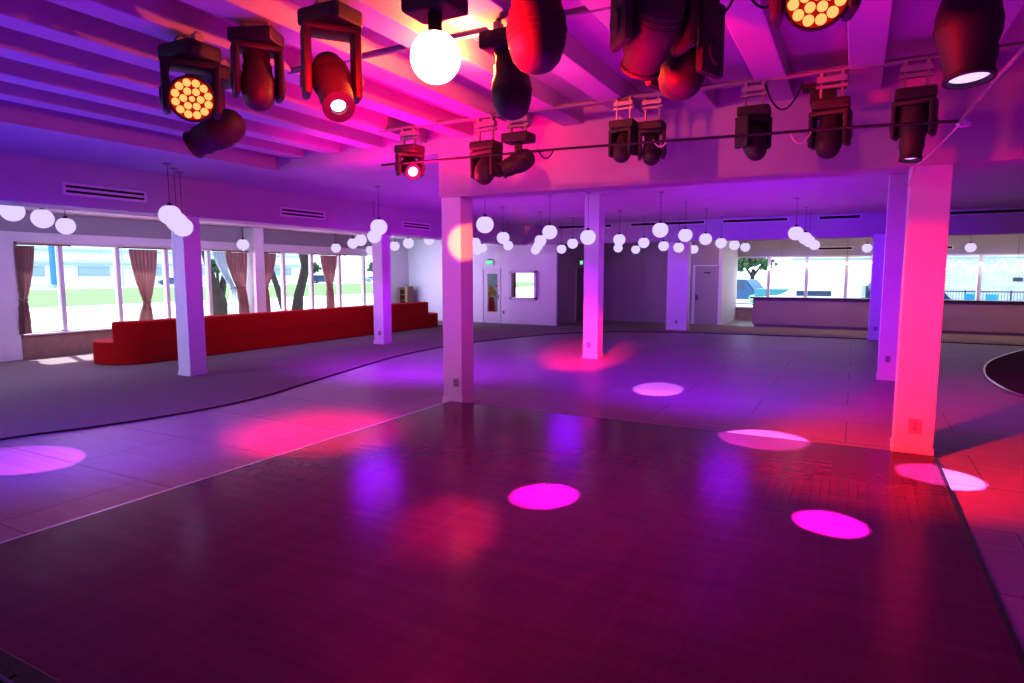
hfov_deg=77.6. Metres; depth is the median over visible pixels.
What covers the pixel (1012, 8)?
beam
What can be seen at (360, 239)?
globe pendant
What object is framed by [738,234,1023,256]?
wall
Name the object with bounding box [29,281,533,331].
pavement
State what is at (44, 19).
beam
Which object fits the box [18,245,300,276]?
building
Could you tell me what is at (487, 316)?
door
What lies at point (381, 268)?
column
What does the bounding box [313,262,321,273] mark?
tree
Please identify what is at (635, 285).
wall
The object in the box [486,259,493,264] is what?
exit sign
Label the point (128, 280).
wall
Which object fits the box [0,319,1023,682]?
floor
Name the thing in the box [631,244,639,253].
globe pendant
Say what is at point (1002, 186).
ceiling
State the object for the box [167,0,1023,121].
ceiling
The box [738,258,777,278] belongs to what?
tree
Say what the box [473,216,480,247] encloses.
globe pendant
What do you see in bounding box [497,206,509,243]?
globe pendant
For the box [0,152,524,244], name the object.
beam
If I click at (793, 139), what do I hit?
cable
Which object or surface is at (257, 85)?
light
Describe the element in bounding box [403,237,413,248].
globe pendant
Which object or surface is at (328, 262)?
curtain
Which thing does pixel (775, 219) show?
ceiling vent
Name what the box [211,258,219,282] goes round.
tree
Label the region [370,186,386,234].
globe pendant
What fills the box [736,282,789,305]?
pavement
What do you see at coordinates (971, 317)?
bar counter
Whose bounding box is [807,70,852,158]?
light
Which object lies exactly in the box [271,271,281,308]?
tree
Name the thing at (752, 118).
light
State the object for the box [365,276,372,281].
car
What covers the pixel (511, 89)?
light
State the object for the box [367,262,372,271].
tree
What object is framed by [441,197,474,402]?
column
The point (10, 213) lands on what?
globe pendant
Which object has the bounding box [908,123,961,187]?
cable
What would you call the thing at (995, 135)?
beam
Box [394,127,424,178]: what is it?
light
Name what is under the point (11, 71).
beam
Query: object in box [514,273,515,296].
curtain
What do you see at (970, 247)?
globe pendant
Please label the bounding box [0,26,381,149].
beam
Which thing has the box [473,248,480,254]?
globe pendant
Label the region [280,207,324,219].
ceiling vent
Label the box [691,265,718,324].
door
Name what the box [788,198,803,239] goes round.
globe pendant
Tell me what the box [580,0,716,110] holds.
beam
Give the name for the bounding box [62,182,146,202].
ceiling vent
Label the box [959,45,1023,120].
conduit
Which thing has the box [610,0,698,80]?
light
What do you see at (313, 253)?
curtain rod
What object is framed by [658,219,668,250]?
globe pendant
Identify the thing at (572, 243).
globe pendant
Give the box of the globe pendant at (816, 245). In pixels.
[809,239,819,249]
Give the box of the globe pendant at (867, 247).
[862,239,872,252]
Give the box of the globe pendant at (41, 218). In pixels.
[30,208,54,227]
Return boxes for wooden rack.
[399,286,412,302]
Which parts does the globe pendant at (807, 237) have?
lamp shade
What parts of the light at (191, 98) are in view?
len plate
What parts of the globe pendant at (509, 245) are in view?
lamp shade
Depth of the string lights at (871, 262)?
25.71 m
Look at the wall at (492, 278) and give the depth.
28.25 m
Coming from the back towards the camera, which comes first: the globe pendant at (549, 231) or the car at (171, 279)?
the car at (171, 279)
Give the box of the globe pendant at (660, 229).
[652,192,667,237]
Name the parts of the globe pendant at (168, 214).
lamp shade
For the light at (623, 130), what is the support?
hanging from the rail at (1016, 45)
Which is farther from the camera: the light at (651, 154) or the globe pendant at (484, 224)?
the globe pendant at (484, 224)
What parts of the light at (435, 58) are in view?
len plate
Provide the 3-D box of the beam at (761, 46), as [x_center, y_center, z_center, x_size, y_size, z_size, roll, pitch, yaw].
[0.334,-2.323,2.194,0.300,0.250,11.600,3,7,28]
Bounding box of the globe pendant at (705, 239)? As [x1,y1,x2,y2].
[699,209,711,244]
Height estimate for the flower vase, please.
1.532 m
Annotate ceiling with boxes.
[0,100,1023,225]
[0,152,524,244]
[24,207,423,239]
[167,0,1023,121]
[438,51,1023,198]
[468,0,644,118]
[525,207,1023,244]
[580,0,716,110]
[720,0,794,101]
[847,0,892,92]
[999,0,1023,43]
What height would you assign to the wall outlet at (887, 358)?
0.120 m
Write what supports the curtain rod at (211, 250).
attached to the wall at (96, 226)
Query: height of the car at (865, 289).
1.750 m
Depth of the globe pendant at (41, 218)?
11.06 m
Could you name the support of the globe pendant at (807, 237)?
hanging from the ceiling at (1002, 186)
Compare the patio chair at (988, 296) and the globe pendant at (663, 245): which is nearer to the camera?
the globe pendant at (663, 245)
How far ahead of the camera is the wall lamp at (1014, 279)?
34.45 m
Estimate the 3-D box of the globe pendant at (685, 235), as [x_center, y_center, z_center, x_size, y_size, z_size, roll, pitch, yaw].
[4.383,-3.016,16.071,0.350,1.000,0.350,3,7,28]
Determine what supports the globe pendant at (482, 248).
hanging from the ceiling at (27, 209)
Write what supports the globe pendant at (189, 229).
hanging from the ceiling at (1002, 186)
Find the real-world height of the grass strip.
0.030 m
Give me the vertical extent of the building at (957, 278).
6.500 m
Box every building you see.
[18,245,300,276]
[790,257,871,297]
[944,255,1023,300]
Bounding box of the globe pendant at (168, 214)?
[158,163,181,224]
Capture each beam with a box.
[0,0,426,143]
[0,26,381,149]
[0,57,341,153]
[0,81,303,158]
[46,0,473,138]
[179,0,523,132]
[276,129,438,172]
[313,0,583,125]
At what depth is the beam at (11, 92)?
8.05 m
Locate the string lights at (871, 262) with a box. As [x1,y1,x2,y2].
[768,258,871,270]
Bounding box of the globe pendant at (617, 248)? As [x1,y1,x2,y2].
[614,244,622,251]
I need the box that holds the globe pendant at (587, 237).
[580,192,595,244]
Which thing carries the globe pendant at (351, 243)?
hanging from the ceiling at (27, 209)
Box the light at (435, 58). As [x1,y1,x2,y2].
[401,0,467,84]
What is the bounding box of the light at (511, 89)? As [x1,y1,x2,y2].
[479,19,531,120]
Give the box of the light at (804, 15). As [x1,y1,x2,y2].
[769,0,860,31]
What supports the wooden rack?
on the carpet at (70, 392)
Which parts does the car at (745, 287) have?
glass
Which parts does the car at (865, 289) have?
glass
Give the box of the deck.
[0,648,62,682]
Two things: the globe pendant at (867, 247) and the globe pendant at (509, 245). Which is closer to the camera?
the globe pendant at (509, 245)
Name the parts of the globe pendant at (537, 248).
lamp shade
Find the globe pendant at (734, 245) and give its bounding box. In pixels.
[729,241,739,249]
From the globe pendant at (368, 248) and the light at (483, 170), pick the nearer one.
the light at (483, 170)
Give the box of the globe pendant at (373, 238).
[367,201,380,242]
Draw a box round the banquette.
[92,302,437,364]
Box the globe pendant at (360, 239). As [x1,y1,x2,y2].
[354,233,366,245]
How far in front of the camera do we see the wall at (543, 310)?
24.42 m
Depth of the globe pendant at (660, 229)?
14.03 m
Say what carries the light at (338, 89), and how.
hanging from the beam at (386, 18)
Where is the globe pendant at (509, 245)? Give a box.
[503,221,512,249]
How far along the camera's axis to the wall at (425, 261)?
26.85 m
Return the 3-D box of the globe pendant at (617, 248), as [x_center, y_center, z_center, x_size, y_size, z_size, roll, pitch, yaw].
[4.055,-3.713,24.330,0.350,0.620,0.350,3,7,28]
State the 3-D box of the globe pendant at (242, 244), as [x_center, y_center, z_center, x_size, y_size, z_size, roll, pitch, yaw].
[-8.119,-3.114,19.202,0.350,0.715,0.350,3,7,28]
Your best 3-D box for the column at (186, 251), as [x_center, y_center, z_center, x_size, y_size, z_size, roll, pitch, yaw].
[-6.284,-0.900,12.391,0.384,3.140,0.384,3,7,28]
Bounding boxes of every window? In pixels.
[13,241,242,333]
[264,251,371,310]
[509,271,536,299]
[717,241,1023,324]
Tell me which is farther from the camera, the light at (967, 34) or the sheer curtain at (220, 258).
the sheer curtain at (220, 258)
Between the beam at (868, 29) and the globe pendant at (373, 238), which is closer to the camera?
the beam at (868, 29)
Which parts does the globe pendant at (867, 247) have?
lamp shade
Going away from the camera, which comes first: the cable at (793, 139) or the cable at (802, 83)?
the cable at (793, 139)
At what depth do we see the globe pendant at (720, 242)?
20.17 m
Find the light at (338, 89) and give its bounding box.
[297,0,363,121]
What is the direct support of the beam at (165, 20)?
attached to the ceiling at (912, 23)
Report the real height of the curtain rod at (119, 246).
0.060 m
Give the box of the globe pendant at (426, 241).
[424,239,434,244]
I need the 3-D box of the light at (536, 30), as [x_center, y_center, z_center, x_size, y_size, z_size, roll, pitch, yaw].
[0.143,-1.963,3.696,0.466,0.787,0.363,3,7,28]
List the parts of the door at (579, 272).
frame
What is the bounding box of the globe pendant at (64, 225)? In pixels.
[55,210,75,233]
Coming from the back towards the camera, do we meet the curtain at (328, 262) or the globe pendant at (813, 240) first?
the curtain at (328, 262)
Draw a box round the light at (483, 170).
[469,117,502,184]
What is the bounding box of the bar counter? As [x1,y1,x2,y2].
[750,296,1023,336]
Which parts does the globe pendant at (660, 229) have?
lamp shade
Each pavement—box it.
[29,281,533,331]
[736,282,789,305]
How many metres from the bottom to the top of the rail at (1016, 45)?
0.060 m
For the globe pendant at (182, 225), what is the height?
1.076 m
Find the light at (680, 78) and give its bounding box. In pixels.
[645,0,725,100]
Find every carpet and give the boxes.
[0,321,1023,439]
[983,349,1023,396]
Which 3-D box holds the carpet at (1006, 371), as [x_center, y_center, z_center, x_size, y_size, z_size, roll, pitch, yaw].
[12.264,0.803,11.108,6.672,0.044,12.941,3,7,28]
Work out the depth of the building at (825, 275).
39.10 m
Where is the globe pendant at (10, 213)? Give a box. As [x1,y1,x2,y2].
[0,205,25,220]
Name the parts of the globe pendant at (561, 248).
lamp shade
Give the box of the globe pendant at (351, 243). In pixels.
[347,233,357,248]
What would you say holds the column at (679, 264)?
on the floor
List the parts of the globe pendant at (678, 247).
lamp shade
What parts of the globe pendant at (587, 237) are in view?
lamp shade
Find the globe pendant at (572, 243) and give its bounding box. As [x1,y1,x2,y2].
[567,217,577,248]
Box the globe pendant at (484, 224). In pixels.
[476,214,493,232]
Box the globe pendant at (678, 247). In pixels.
[673,219,683,252]
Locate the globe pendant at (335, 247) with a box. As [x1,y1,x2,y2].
[331,233,340,252]
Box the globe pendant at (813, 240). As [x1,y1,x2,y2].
[804,213,815,246]
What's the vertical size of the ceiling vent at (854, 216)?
0.130 m
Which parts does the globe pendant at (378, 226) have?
lamp shade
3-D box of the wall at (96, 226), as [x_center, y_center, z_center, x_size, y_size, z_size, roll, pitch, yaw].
[-10.632,-1.562,16.394,0.310,3.600,26.000,3,7,28]
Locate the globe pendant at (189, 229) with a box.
[173,171,192,236]
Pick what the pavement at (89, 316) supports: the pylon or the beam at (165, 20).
the pylon
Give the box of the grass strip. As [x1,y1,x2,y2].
[28,282,533,307]
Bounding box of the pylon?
[47,246,56,287]
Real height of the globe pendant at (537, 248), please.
1.000 m
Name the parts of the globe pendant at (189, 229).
lamp shade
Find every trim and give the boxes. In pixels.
[0,231,371,254]
[21,328,111,335]
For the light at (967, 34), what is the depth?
3.60 m
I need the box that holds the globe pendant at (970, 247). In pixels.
[965,235,976,251]
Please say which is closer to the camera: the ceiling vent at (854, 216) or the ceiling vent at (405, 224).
the ceiling vent at (405, 224)
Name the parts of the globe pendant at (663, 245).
lamp shade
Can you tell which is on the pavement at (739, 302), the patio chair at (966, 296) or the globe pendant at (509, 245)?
the patio chair at (966, 296)
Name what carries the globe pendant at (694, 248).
hanging from the ceiling
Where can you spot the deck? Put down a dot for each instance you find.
(13, 669)
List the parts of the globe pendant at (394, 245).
lamp shade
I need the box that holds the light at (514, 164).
[498,113,535,178]
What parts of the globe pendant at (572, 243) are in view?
lamp shade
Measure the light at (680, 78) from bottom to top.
0.779 m
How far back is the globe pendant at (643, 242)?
19.96 m
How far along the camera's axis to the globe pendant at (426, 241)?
20.35 m
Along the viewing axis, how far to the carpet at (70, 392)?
12.41 m
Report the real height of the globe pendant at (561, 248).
1.080 m
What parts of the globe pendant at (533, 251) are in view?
lamp shade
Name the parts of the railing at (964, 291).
rail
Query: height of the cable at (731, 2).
0.220 m
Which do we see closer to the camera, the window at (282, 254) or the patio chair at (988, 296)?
the window at (282, 254)
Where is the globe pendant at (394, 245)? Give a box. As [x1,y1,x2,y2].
[390,236,399,250]
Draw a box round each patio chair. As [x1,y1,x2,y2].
[964,294,974,299]
[986,294,997,299]
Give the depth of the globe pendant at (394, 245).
22.42 m
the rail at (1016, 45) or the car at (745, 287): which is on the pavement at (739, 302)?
the car at (745, 287)
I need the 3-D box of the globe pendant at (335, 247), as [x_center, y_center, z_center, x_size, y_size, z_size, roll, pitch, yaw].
[-6.294,-3.511,22.745,0.350,0.682,0.350,3,7,28]
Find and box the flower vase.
[488,285,496,311]
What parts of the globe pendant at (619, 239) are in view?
lamp shade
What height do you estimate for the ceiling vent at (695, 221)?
0.130 m
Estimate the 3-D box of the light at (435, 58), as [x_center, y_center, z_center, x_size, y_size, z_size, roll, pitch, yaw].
[-0.514,-2.070,4.267,0.375,0.696,0.346,3,7,28]
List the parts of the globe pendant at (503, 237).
lamp shade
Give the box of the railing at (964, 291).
[944,290,1023,300]
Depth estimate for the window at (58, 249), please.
16.72 m
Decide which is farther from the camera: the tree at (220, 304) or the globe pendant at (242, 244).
the tree at (220, 304)
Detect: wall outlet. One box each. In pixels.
[453,379,457,386]
[885,356,890,362]
[908,418,921,433]
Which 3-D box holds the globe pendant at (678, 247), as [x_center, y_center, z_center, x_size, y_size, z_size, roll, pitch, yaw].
[5.529,-3.499,21.080,0.350,1.109,0.350,3,7,28]
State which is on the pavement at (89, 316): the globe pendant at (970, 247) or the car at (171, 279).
the car at (171, 279)
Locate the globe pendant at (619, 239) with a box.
[613,210,624,245]
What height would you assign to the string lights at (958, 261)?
0.403 m
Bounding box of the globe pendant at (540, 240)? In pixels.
[535,212,545,245]
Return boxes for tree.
[201,251,228,314]
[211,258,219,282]
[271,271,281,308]
[291,254,308,309]
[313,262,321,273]
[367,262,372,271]
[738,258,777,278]
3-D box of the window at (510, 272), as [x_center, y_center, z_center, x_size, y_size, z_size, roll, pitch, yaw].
[0.436,-2.182,24.686,1.180,1.100,0.140,3,7,28]
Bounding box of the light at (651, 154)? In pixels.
[637,96,666,165]
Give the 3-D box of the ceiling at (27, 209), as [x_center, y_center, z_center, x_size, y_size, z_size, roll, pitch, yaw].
[-8.255,-3.066,14.953,5.700,0.100,26.000,3,7,28]
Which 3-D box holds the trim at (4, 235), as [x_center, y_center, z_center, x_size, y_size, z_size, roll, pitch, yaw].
[-8.977,-2.910,19.294,0.370,0.220,15.900,3,7,28]
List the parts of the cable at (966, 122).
drop stem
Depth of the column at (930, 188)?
6.82 m
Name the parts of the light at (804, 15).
len plate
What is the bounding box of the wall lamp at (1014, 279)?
[1013,278,1022,280]
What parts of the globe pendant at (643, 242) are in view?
lamp shade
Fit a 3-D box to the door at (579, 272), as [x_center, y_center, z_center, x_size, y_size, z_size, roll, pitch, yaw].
[2.796,-1.940,26.225,0.160,2.250,1.220,3,7,28]
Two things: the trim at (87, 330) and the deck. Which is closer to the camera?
the deck
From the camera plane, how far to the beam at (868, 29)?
5.42 m
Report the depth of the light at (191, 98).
5.18 m
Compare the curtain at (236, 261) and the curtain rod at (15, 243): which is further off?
the curtain at (236, 261)
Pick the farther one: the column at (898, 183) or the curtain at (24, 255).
the curtain at (24, 255)
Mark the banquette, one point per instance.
(151, 340)
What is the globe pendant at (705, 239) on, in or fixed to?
hanging from the ceiling at (1002, 186)
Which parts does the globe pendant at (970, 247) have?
lamp shade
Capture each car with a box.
[158,277,173,284]
[314,275,324,282]
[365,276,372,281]
[736,279,763,299]
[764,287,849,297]
[862,282,951,299]
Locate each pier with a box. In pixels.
[0,240,22,361]
[243,228,266,312]
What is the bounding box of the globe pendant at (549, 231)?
[542,195,556,238]
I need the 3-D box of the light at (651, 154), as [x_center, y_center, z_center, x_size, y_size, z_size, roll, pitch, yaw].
[1.569,-2.354,7.127,0.335,0.763,0.260,3,7,28]
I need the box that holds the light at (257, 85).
[227,22,285,110]
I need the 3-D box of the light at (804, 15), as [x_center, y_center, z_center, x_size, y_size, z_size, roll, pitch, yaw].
[1.654,-2.013,3.466,0.470,0.638,0.349,3,7,28]
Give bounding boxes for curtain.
[14,245,33,333]
[129,249,156,319]
[213,252,237,313]
[225,252,248,313]
[264,253,275,311]
[320,255,336,307]
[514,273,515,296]
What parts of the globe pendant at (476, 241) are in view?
lamp shade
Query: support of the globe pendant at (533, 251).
hanging from the ceiling at (1002, 186)
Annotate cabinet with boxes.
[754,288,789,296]
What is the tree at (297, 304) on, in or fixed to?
on the pavement at (89, 316)
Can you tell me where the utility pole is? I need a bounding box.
[120,248,124,286]
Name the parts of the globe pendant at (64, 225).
lamp shade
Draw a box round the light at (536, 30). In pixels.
[506,0,566,74]
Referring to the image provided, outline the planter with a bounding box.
[749,294,754,305]
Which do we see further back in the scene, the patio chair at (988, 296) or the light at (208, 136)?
the patio chair at (988, 296)
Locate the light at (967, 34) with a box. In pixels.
[933,0,1005,89]
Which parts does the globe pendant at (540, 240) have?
lamp shade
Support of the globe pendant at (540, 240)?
hanging from the ceiling at (1002, 186)
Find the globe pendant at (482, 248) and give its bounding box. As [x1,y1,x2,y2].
[478,243,486,251]
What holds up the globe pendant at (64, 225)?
hanging from the ceiling at (27, 209)
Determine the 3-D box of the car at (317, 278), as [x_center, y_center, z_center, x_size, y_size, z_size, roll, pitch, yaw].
[-40.725,-13.385,136.853,4.487,1.750,1.830,-1,6,-6]
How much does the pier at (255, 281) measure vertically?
3.500 m
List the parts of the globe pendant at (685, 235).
lamp shade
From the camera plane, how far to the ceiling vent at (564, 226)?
23.41 m
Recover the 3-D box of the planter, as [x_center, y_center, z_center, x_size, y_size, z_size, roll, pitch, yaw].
[16.369,-2.720,42.227,1.304,0.854,0.961,3,7,28]
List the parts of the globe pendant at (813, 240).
lamp shade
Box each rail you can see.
[288,6,610,73]
[379,41,1023,132]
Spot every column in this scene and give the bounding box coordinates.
[171,216,207,375]
[372,234,392,344]
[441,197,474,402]
[582,194,604,358]
[665,242,690,330]
[867,234,884,339]
[876,174,908,380]
[890,164,953,455]
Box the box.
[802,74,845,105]
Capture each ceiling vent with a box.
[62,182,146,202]
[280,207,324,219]
[402,221,430,230]
[557,225,583,228]
[630,220,704,226]
[722,217,788,223]
[818,214,860,219]
[950,208,1023,214]
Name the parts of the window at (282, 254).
frame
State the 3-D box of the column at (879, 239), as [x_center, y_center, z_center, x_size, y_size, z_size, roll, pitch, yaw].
[11.004,-1.623,19.113,0.444,3.140,0.424,3,7,28]
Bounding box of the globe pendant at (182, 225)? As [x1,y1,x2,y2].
[167,168,187,231]
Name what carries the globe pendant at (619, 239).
hanging from the ceiling at (1002, 186)
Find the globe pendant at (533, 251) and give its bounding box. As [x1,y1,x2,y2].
[531,225,539,254]
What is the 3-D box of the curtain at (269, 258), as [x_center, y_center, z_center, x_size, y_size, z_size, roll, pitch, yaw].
[-7.920,-1.845,20.754,0.173,2.030,0.571,3,7,23]
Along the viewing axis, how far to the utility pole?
103.45 m
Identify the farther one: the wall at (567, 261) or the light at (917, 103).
the wall at (567, 261)
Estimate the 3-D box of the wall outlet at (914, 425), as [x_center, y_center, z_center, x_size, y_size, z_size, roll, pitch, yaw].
[4.392,0.923,6.944,0.122,0.162,0.015,3,7,28]
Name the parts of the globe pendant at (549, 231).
lamp shade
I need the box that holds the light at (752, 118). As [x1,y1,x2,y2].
[734,80,772,160]
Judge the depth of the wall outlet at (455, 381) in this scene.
9.74 m
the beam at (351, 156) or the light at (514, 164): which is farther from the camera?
the beam at (351, 156)
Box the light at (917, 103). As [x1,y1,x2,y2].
[889,58,938,162]
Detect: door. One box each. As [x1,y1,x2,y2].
[482,268,500,322]
[575,267,583,321]
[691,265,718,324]
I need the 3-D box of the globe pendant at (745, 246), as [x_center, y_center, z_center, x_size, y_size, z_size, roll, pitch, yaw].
[8.637,-3.631,23.571,0.350,0.620,0.350,3,7,28]
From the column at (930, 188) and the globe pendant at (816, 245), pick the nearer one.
the column at (930, 188)
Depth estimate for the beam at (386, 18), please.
5.88 m
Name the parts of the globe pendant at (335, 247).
lamp shade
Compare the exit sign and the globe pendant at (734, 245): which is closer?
the globe pendant at (734, 245)
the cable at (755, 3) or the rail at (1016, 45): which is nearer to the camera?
the cable at (755, 3)
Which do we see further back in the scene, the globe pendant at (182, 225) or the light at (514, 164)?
the globe pendant at (182, 225)
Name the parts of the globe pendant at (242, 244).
lamp shade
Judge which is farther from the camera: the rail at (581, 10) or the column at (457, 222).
the column at (457, 222)
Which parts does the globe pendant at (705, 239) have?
lamp shade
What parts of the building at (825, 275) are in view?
door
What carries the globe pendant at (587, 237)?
hanging from the ceiling at (1002, 186)
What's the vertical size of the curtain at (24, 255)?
2.020 m
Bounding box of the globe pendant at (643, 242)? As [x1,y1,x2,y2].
[638,216,648,247]
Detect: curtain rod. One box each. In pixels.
[14,242,70,246]
[118,246,171,249]
[211,250,248,252]
[313,253,345,255]
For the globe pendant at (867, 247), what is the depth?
23.50 m
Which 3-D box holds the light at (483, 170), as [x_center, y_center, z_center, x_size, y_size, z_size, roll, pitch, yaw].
[-0.320,-2.416,8.088,0.427,0.844,0.366,3,7,28]
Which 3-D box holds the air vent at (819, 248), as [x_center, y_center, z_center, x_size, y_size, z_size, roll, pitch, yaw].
[12.975,-3.736,25.573,1.260,0.130,0.036,3,7,28]
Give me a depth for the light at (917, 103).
5.84 m
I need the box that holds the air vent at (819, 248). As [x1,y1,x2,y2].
[818,247,852,249]
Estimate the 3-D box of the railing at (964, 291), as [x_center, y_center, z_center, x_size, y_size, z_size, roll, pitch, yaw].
[24.547,-1.692,29.952,9.060,1.360,0.060,3,7,28]
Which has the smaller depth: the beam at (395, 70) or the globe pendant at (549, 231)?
the beam at (395, 70)
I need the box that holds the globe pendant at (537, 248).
[533,222,542,250]
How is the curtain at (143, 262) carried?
hanging from the curtain rod at (119, 246)
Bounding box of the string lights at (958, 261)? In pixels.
[946,261,1023,272]
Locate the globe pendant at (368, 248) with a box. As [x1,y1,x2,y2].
[366,245,371,253]
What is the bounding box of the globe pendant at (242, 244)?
[237,226,248,249]
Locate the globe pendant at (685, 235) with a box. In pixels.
[678,202,691,241]
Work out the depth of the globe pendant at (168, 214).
10.39 m
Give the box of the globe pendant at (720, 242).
[715,216,726,247]
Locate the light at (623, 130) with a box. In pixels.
[608,96,637,162]
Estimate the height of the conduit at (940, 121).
0.148 m
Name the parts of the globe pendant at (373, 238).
lamp shade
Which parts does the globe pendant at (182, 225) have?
lamp shade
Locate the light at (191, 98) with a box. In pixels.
[157,31,223,121]
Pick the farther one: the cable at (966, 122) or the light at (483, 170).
the light at (483, 170)
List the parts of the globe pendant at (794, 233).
lamp shade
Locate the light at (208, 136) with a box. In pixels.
[182,59,245,157]
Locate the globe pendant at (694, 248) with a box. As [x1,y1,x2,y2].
[691,244,697,253]
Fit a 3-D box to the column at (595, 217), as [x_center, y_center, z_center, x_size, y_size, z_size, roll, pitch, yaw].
[1.917,-1.504,14.926,0.384,3.800,0.384,3,7,28]
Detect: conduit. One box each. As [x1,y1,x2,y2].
[381,119,958,165]
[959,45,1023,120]
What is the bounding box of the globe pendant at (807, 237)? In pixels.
[798,207,811,243]
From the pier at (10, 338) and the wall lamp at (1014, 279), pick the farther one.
the wall lamp at (1014, 279)
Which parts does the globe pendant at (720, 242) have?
lamp shade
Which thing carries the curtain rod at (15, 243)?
attached to the wall at (96, 226)
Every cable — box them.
[720,0,733,13]
[751,0,768,8]
[764,83,802,109]
[789,128,813,143]
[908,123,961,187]
[956,89,971,127]
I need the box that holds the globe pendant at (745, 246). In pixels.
[740,240,749,251]
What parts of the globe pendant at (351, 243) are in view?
lamp shade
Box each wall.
[0,212,408,356]
[30,275,371,286]
[408,240,505,323]
[488,274,496,311]
[506,244,557,325]
[558,244,583,324]
[603,241,718,323]
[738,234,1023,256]
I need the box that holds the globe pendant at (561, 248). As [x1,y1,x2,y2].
[557,237,565,253]
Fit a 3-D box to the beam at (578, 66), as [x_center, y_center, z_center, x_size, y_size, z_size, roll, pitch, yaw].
[-1.161,-2.409,2.990,0.300,0.250,11.600,3,7,28]

